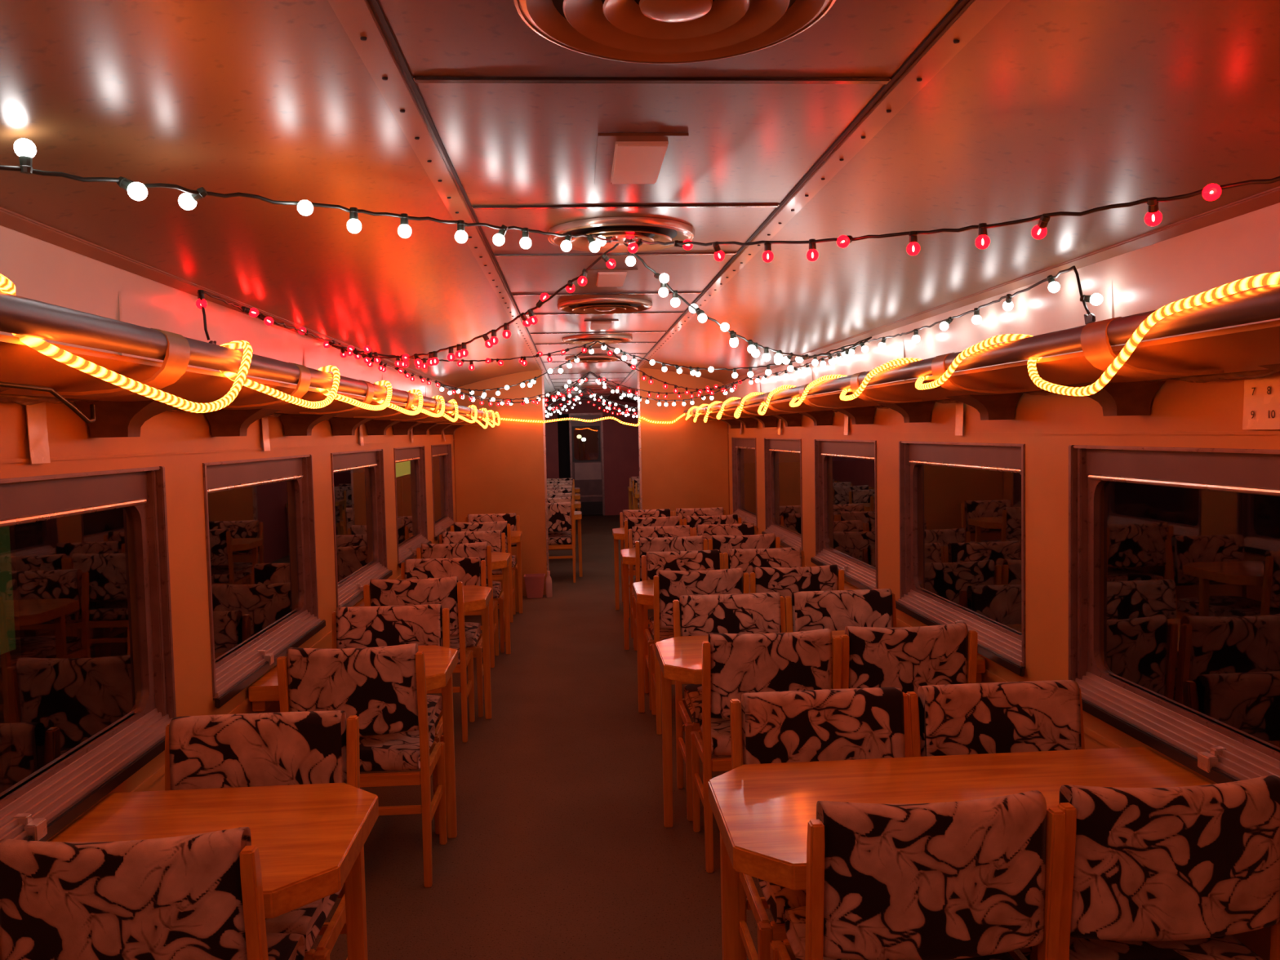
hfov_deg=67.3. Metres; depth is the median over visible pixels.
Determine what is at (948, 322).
socket
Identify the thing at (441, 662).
dining table
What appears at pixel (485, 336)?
socket
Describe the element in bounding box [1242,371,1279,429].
paper sign
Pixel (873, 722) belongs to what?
dining chair
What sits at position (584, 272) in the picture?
socket
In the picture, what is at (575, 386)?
string light
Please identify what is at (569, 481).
dining chair
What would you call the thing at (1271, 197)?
trim
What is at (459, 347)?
socket
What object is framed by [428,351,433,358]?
socket
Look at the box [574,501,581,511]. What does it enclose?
dining table
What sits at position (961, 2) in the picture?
trim
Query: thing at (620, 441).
wall
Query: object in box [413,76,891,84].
trim
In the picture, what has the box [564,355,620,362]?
ceiling vent
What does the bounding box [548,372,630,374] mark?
trim
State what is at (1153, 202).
socket
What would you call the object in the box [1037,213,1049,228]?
socket
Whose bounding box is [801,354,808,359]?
socket
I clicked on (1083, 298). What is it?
socket
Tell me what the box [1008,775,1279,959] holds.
dining chair
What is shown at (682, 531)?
dining chair
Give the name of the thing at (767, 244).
socket
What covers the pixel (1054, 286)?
string light
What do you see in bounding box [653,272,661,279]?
socket
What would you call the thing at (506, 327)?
socket
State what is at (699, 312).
socket
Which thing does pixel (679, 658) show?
dining table
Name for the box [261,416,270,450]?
paper sign
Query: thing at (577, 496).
dining table
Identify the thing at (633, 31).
ceiling vent
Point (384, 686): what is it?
dining chair
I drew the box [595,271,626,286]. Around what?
diffuser
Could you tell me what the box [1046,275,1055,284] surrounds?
socket
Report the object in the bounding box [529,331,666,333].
trim
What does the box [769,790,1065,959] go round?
dining chair
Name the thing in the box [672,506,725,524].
dining chair
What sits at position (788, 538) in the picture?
window
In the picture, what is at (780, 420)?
paper sign
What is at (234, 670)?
window
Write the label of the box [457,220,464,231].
socket
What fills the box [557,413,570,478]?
wall
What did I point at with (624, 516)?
dining chair
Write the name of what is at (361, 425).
paper sign
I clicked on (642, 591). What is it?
dining table
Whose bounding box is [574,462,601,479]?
notice
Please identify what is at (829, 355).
socket
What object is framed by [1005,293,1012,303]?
socket
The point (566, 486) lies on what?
dining chair
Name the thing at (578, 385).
trim
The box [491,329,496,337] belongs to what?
socket
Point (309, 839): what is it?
dining table
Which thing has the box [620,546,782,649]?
dining table
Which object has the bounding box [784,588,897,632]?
dining chair
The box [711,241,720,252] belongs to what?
socket
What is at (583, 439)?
street lamp
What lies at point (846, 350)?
socket
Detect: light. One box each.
[0,137,871,404]
[0,271,1279,428]
[0,333,493,426]
[195,289,590,406]
[331,176,1279,398]
[544,373,637,417]
[544,376,637,415]
[545,372,637,417]
[582,346,608,353]
[583,320,618,329]
[586,268,637,286]
[591,266,1102,406]
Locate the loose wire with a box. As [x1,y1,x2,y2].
[0,381,95,423]
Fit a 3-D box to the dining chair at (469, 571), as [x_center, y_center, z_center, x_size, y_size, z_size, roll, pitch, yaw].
[-1.162,0.910,5.611,0.504,0.869,0.433,-1,3,-3]
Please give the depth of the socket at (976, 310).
3.44 m
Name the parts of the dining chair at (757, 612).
leg, seat rail, seat rail, leg, seat, seat rail, backrest, leg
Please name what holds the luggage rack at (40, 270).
attached to the wall at (179, 442)
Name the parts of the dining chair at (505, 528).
backrest, seat, seat rail, leg, leg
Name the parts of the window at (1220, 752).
sill, transom panel, transom rail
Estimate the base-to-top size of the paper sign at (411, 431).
0.136 m
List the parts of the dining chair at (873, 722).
leg, seat rail, leg, seat rail, seat, backrest, leg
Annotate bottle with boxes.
[545,570,552,597]
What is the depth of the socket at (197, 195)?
1.90 m
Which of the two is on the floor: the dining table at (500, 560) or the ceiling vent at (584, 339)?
the dining table at (500, 560)
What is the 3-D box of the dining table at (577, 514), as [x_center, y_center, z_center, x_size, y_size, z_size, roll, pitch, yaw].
[-1.254,0.738,10.628,1.230,0.720,0.590,-1,3,-4]
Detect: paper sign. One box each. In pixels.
[26,402,50,463]
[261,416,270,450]
[359,424,364,445]
[410,428,413,442]
[739,422,742,434]
[777,418,781,434]
[844,413,848,435]
[955,401,963,435]
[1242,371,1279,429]
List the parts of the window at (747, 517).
sill, transom rail, transom panel, sash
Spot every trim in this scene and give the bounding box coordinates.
[0,206,457,388]
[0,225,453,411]
[327,0,559,400]
[370,0,560,400]
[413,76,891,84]
[471,204,779,208]
[493,252,737,257]
[512,291,701,295]
[525,311,684,315]
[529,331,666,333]
[534,342,657,344]
[541,369,549,570]
[542,360,640,362]
[544,353,646,355]
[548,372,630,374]
[551,377,614,379]
[552,381,617,382]
[554,385,604,386]
[555,387,608,389]
[605,0,967,399]
[607,0,1010,399]
[636,368,642,510]
[721,186,1279,384]
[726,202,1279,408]
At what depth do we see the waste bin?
9.37 m
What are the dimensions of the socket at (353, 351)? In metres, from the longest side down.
0.027 x 0.021 x 0.020 m
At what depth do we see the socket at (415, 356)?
4.03 m
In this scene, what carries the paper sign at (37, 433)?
attached to the wall at (179, 442)
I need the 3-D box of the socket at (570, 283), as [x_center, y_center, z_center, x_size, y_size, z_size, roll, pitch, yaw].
[-0.239,-0.673,3.301,0.021,0.020,0.027,-2,-18,-4]
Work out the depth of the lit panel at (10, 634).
5.13 m
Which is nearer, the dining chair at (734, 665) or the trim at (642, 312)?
the dining chair at (734, 665)
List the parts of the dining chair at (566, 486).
backrest, leg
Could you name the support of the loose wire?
hanging from the luggage rack at (120, 412)
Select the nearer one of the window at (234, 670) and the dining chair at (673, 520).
the window at (234, 670)
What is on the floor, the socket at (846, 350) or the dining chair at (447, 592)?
the dining chair at (447, 592)
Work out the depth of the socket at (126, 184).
1.77 m
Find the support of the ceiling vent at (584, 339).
in the ceiling
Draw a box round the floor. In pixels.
[310,514,1027,959]
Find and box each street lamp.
[577,434,581,460]
[581,437,586,460]
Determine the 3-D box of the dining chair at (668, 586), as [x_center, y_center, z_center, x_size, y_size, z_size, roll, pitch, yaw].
[0.318,0.895,5.248,0.504,0.869,0.433,-1,3,-3]
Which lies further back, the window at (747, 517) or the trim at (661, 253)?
the window at (747, 517)
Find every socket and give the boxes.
[18,155,33,174]
[116,176,133,191]
[191,186,207,201]
[197,289,204,299]
[241,306,250,313]
[257,312,266,320]
[328,340,335,345]
[349,207,358,219]
[351,349,359,355]
[366,351,373,357]
[400,213,408,225]
[413,353,419,360]
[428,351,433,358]
[432,351,437,357]
[448,346,453,353]
[456,343,462,351]
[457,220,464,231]
[461,342,466,349]
[482,333,488,341]
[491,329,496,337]
[497,224,507,236]
[503,323,509,330]
[520,312,527,320]
[521,227,528,237]
[527,309,534,316]
[535,298,542,307]
[564,231,572,241]
[567,280,573,288]
[581,268,587,277]
[586,234,595,244]
[600,253,609,262]
[604,236,613,243]
[626,237,632,244]
[626,249,633,256]
[634,238,643,248]
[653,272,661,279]
[660,281,666,288]
[672,289,678,297]
[673,240,683,247]
[694,306,702,315]
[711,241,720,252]
[729,330,735,338]
[747,339,753,346]
[764,240,771,251]
[764,346,768,353]
[786,352,793,359]
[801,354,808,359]
[808,239,816,249]
[826,352,832,359]
[844,347,849,354]
[846,235,852,243]
[908,231,917,243]
[913,328,918,335]
[945,316,953,324]
[973,307,979,315]
[977,222,986,235]
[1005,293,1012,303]
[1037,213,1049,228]
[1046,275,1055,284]
[1080,294,1091,302]
[1146,196,1158,213]
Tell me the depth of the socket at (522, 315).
3.49 m
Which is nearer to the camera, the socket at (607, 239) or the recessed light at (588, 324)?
the socket at (607, 239)
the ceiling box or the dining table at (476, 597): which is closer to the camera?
the ceiling box
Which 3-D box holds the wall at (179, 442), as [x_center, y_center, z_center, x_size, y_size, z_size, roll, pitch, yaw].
[-1.791,0.194,8.268,0.116,2.062,20.500,-1,3,-4]
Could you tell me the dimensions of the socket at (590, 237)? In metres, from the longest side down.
0.027 x 0.021 x 0.020 m
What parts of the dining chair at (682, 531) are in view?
leg, leg, backrest, leg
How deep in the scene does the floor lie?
3.91 m
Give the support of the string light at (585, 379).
hanging from the ceiling
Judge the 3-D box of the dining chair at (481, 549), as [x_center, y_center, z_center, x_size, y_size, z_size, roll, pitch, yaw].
[-1.272,0.855,6.759,0.504,0.869,0.433,-1,3,-4]
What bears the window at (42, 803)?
in the wall at (179, 442)
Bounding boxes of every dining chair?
[0,826,305,959]
[164,710,359,959]
[276,643,447,887]
[332,604,450,834]
[363,576,475,742]
[400,556,486,717]
[416,542,498,667]
[439,529,505,653]
[450,520,515,622]
[465,512,519,612]
[546,477,574,484]
[546,480,575,511]
[546,483,574,488]
[546,485,575,528]
[546,488,573,534]
[546,493,575,544]
[546,497,573,559]
[547,502,575,582]
[619,508,672,601]
[624,515,682,617]
[628,524,693,648]
[629,476,639,510]
[631,478,639,510]
[632,535,707,650]
[635,481,639,510]
[641,549,724,710]
[649,567,749,734]
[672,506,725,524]
[672,591,786,821]
[683,514,741,533]
[690,628,841,873]
[693,523,757,541]
[707,533,779,553]
[723,546,804,576]
[729,687,911,959]
[749,564,844,599]
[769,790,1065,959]
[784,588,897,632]
[840,622,977,699]
[906,680,1084,756]
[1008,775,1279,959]
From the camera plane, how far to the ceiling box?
2.22 m
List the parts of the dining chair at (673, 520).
leg, backrest, leg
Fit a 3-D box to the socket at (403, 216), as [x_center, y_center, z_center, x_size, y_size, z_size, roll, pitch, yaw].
[-0.575,-0.635,2.343,0.021,0.027,0.020,-1,3,-4]
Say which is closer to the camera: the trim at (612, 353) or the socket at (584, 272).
the socket at (584, 272)
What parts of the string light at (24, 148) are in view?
bulb, bulb, bulb, bulb, bulb, bulb, bulb, bulb, bulb, bulb, bulb, bulb, bulb, bulb, bulb, bulb, bulb, bulb, bulb, bulb, bulb, bulb, bulb, bulb, bulb, bulb, bulb, bulb, bulb, bulb, bulb, bulb, bulb, bulb, bulb, bulb, bulb, bulb, bulb, bulb, bulb, bulb, bulb, bulb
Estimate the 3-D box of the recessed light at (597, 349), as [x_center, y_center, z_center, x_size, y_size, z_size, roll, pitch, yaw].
[-0.348,-0.997,7.389,0.196,0.015,0.410,-1,3,-4]
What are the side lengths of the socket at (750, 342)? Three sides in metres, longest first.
0.027 x 0.021 x 0.020 m
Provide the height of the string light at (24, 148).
0.356 m
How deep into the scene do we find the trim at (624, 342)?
6.87 m
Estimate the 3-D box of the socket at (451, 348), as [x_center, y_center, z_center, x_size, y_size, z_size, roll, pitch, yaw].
[-0.757,-0.520,3.849,0.021,0.027,0.020,-1,3,-4]
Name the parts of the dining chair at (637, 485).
backrest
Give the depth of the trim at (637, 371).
9.56 m
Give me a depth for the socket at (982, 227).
2.17 m
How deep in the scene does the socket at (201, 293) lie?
2.91 m
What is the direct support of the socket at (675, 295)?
attached to the string light at (24, 148)
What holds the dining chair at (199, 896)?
on the floor
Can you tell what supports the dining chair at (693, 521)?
on the floor
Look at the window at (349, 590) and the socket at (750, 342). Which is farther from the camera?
the window at (349, 590)
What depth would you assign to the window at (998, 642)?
3.97 m
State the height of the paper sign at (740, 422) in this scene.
0.144 m
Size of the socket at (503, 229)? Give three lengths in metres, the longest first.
0.027 x 0.021 x 0.020 m
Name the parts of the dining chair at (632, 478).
leg, backrest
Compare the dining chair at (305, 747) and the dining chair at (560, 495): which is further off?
the dining chair at (560, 495)
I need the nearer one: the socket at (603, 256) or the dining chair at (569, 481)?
the socket at (603, 256)
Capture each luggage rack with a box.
[0,291,497,437]
[683,283,1279,428]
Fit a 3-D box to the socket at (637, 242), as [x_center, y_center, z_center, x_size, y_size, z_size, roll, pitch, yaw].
[-0.004,-0.747,3.029,0.027,0.021,0.020,-45,-6,-25]
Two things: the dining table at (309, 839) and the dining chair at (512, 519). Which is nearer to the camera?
the dining table at (309, 839)
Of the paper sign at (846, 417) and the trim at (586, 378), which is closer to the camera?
the paper sign at (846, 417)
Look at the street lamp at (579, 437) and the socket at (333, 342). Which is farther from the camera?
the street lamp at (579, 437)
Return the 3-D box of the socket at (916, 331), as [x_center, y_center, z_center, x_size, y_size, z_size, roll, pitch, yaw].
[1.168,-0.626,4.065,0.021,0.027,0.020,-1,3,-4]
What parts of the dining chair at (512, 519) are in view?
backrest, seat, leg, leg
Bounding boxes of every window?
[0,466,176,841]
[202,454,325,708]
[330,448,392,608]
[393,445,431,568]
[431,443,454,540]
[730,437,757,528]
[761,438,802,550]
[810,439,877,589]
[895,440,1026,676]
[1068,444,1279,783]
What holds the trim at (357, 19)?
attached to the ceiling
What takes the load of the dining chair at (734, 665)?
on the floor
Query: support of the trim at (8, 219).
attached to the wall at (179, 442)
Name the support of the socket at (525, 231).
attached to the string light at (24, 148)
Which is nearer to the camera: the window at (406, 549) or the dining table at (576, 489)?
the window at (406, 549)
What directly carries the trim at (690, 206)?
attached to the ceiling
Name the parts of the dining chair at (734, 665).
leg, seat rail, seat rail, leg, seat, seat rail, backrest, leg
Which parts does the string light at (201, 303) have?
bulb, bulb, bulb, bulb, bulb, bulb, bulb, bulb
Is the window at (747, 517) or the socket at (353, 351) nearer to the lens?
the socket at (353, 351)
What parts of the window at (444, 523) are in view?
transom panel, transom rail, sash, pane, sill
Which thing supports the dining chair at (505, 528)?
on the floor
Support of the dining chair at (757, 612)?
on the floor
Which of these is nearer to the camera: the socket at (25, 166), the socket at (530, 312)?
the socket at (25, 166)
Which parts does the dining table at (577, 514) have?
leg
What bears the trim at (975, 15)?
attached to the ceiling
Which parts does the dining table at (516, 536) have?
leg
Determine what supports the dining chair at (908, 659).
on the floor
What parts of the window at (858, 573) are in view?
sill, transom rail, transom panel, sash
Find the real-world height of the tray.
0.057 m
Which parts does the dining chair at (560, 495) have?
backrest, leg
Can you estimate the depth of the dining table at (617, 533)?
8.64 m
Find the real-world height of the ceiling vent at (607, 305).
0.033 m
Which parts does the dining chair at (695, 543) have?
leg, leg, seat rail, backrest, leg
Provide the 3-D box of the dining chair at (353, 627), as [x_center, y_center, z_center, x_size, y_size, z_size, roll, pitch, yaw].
[-1.066,0.987,4.017,0.504,0.869,0.433,-1,3,-3]
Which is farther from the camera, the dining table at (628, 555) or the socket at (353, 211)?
the dining table at (628, 555)
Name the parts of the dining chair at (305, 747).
leg, backrest, seat, seat rail, leg, seat rail, seat rail, leg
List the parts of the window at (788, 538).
sill, transom rail, transom panel, sash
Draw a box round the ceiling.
[0,0,1279,404]
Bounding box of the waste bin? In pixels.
[524,573,545,598]
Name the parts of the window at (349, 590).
transom panel, transom rail, sash, sill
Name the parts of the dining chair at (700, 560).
leg, seat rail, leg, seat, backrest, leg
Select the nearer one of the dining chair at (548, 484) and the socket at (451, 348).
the socket at (451, 348)
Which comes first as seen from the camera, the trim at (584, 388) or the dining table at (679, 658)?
the dining table at (679, 658)
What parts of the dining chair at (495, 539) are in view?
leg, backrest, seat, seat rail, leg, leg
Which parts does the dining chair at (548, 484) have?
backrest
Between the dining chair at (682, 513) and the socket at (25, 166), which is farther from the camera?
the dining chair at (682, 513)
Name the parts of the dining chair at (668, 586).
leg, seat rail, leg, seat, backrest, leg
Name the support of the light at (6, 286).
attached to the luggage rack at (120, 412)
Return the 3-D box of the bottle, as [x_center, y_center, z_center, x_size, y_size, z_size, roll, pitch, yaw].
[-0.894,1.020,9.421,0.062,0.259,0.062,-1,3,-4]
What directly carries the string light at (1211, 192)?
hanging from the ceiling
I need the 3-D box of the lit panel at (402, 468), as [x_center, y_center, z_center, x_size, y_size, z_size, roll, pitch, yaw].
[-5.278,0.674,21.353,0.068,2.360,2.120,-1,3,-4]
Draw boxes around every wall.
[0,401,456,841]
[453,367,728,596]
[544,400,639,515]
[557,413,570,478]
[727,379,1279,959]
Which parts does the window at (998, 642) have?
sill, transom panel, transom rail, sash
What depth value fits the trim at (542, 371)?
9.50 m
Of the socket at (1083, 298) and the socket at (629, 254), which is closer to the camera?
the socket at (1083, 298)
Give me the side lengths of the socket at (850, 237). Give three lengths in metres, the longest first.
0.027 x 0.021 x 0.020 m
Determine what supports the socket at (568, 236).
attached to the string light at (24, 148)
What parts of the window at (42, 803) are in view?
transom rail, transom panel, sill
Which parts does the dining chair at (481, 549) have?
leg, backrest, seat rail, leg, seat rail, leg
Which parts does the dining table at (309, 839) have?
leg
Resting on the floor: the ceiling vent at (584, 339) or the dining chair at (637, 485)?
the dining chair at (637, 485)
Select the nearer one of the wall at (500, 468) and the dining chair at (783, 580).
the dining chair at (783, 580)
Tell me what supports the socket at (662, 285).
attached to the string light at (24, 148)
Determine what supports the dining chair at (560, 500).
on the floor
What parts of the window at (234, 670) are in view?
transom panel, transom rail, sash, sill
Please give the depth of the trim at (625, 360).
8.55 m
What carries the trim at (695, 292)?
attached to the ceiling
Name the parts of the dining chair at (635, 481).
leg, backrest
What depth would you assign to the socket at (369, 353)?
4.31 m
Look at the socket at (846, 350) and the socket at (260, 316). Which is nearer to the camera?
the socket at (260, 316)
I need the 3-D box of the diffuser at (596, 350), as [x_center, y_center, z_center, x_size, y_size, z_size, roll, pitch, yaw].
[-0.348,-0.997,7.389,0.116,0.015,0.330,-1,3,-4]
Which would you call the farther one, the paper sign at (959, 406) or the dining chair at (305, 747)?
the paper sign at (959, 406)
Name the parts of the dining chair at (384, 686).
leg, backrest, seat rail, seat, leg, seat rail, seat rail, leg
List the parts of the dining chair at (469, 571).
leg, backrest, seat, seat rail, seat rail, leg, leg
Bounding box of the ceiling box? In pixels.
[594,133,688,185]
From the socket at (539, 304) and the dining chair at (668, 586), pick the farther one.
the dining chair at (668, 586)
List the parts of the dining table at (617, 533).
leg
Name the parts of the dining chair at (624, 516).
leg, backrest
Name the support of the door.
in the wall at (620, 441)
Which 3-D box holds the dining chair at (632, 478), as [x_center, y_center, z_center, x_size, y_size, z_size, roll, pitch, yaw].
[0.096,0.380,15.739,0.504,0.869,0.433,-1,3,-4]
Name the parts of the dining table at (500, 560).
leg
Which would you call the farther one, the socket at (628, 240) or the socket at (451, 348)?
the socket at (451, 348)
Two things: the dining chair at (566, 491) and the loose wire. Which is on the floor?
the dining chair at (566, 491)
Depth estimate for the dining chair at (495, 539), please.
7.35 m
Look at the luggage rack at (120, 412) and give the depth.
2.13 m
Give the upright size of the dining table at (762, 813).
0.720 m
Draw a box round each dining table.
[49,782,378,959]
[248,644,457,838]
[353,585,492,719]
[414,551,511,653]
[511,530,523,613]
[573,511,582,577]
[574,487,579,493]
[574,493,580,501]
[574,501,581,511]
[612,527,624,609]
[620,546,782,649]
[627,485,632,510]
[632,576,857,712]
[633,492,639,510]
[655,630,985,827]
[708,746,1212,959]
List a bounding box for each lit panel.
[0,525,21,793]
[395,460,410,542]
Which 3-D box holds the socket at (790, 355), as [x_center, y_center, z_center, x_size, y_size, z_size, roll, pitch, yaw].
[0.638,-0.526,4.074,0.021,0.027,0.020,32,36,-16]
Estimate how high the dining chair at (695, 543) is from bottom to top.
0.869 m
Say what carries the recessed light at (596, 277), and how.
in the ceiling
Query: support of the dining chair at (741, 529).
on the floor
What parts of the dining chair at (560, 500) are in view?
backrest, seat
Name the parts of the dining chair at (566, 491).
backrest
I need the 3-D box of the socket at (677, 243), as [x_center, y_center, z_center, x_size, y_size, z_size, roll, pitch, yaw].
[0.117,-0.717,2.914,0.027,0.021,0.020,5,6,-8]
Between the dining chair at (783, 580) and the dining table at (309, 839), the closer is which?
the dining table at (309, 839)
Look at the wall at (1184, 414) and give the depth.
3.15 m
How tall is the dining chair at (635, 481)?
0.869 m
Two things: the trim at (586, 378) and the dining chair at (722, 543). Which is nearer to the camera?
the dining chair at (722, 543)
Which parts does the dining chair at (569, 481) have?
backrest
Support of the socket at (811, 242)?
attached to the string light at (1211, 192)
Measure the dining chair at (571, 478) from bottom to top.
0.869 m
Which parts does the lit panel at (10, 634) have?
pane, frame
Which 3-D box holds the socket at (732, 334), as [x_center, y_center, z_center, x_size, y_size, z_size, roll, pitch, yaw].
[0.353,-0.557,3.673,0.021,0.027,0.020,-17,26,0]
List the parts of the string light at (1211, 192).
bulb, bulb, bulb, bulb, bulb, bulb, bulb, bulb, bulb, bulb, bulb, bulb, bulb, bulb, bulb, bulb, bulb, bulb, bulb, bulb, bulb, bulb, bulb, bulb, bulb, bulb, bulb, bulb, bulb, bulb, bulb, bulb, bulb, bulb, bulb, bulb, bulb, bulb, bulb, bulb, bulb, bulb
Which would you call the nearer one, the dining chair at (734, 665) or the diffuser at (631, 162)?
the diffuser at (631, 162)
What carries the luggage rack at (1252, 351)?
attached to the wall at (1184, 414)
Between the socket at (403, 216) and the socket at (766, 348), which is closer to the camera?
the socket at (403, 216)
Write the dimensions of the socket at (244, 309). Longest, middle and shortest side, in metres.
0.027 x 0.021 x 0.020 m
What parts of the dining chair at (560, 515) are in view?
backrest, seat, seat rail, leg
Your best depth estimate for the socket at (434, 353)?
3.93 m
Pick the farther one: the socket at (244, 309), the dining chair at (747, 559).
the dining chair at (747, 559)
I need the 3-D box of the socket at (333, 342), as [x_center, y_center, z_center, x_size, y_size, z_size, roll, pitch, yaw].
[-1.445,-0.644,4.506,0.027,0.021,0.020,-17,15,13]
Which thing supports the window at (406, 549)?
in the wall at (179, 442)
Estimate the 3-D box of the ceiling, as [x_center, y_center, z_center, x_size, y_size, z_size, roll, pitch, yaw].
[-0.407,-0.983,8.304,2.720,0.233,20.500,-1,3,-4]
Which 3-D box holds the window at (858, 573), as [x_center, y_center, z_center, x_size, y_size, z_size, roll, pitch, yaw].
[1.185,0.165,5.528,0.104,0.793,1.315,-1,3,-4]
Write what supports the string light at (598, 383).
hanging from the ceiling
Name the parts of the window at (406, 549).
transom panel, transom rail, sash, sill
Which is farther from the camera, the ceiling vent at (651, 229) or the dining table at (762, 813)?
the ceiling vent at (651, 229)
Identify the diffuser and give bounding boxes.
[586,348,602,353]
[590,321,611,329]
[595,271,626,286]
[610,141,668,184]
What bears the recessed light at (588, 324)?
in the ceiling
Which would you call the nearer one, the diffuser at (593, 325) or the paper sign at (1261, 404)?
the paper sign at (1261, 404)
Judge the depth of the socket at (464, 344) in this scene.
3.77 m
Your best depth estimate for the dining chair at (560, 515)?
10.26 m
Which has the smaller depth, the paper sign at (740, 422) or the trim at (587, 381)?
the paper sign at (740, 422)
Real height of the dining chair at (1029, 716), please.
0.869 m
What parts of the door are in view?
kick plate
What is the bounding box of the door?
[568,413,604,515]
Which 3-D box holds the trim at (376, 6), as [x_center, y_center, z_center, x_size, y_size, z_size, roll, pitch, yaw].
[-0.850,-1.038,8.271,0.008,0.008,20.500,-1,3,-4]
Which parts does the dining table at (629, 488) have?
leg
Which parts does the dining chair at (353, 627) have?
leg, backrest, seat, leg, seat rail, seat rail, leg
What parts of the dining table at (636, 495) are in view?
leg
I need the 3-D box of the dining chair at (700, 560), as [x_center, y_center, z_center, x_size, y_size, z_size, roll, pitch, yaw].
[0.282,0.874,5.705,0.504,0.869,0.433,-1,3,-4]
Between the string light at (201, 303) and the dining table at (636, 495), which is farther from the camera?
the dining table at (636, 495)
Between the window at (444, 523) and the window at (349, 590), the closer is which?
the window at (349, 590)
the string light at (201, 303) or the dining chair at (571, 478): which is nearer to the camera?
the string light at (201, 303)
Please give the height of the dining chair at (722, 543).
0.869 m
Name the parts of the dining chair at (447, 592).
leg, backrest, seat rail, seat, leg, seat rail, leg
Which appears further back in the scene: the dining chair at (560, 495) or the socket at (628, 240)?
the dining chair at (560, 495)
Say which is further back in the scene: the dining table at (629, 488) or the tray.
the dining table at (629, 488)
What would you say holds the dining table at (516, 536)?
on the floor
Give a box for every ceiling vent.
[512,0,835,63]
[546,216,694,252]
[556,297,652,314]
[561,334,632,344]
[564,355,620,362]
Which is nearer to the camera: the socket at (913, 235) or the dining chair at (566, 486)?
the socket at (913, 235)
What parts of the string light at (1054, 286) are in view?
bulb, bulb, bulb, bulb, bulb, bulb, bulb, bulb, bulb, bulb, bulb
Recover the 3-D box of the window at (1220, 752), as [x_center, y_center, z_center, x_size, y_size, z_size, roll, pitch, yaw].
[1.397,0.318,2.354,0.104,0.793,1.335,-1,3,-4]

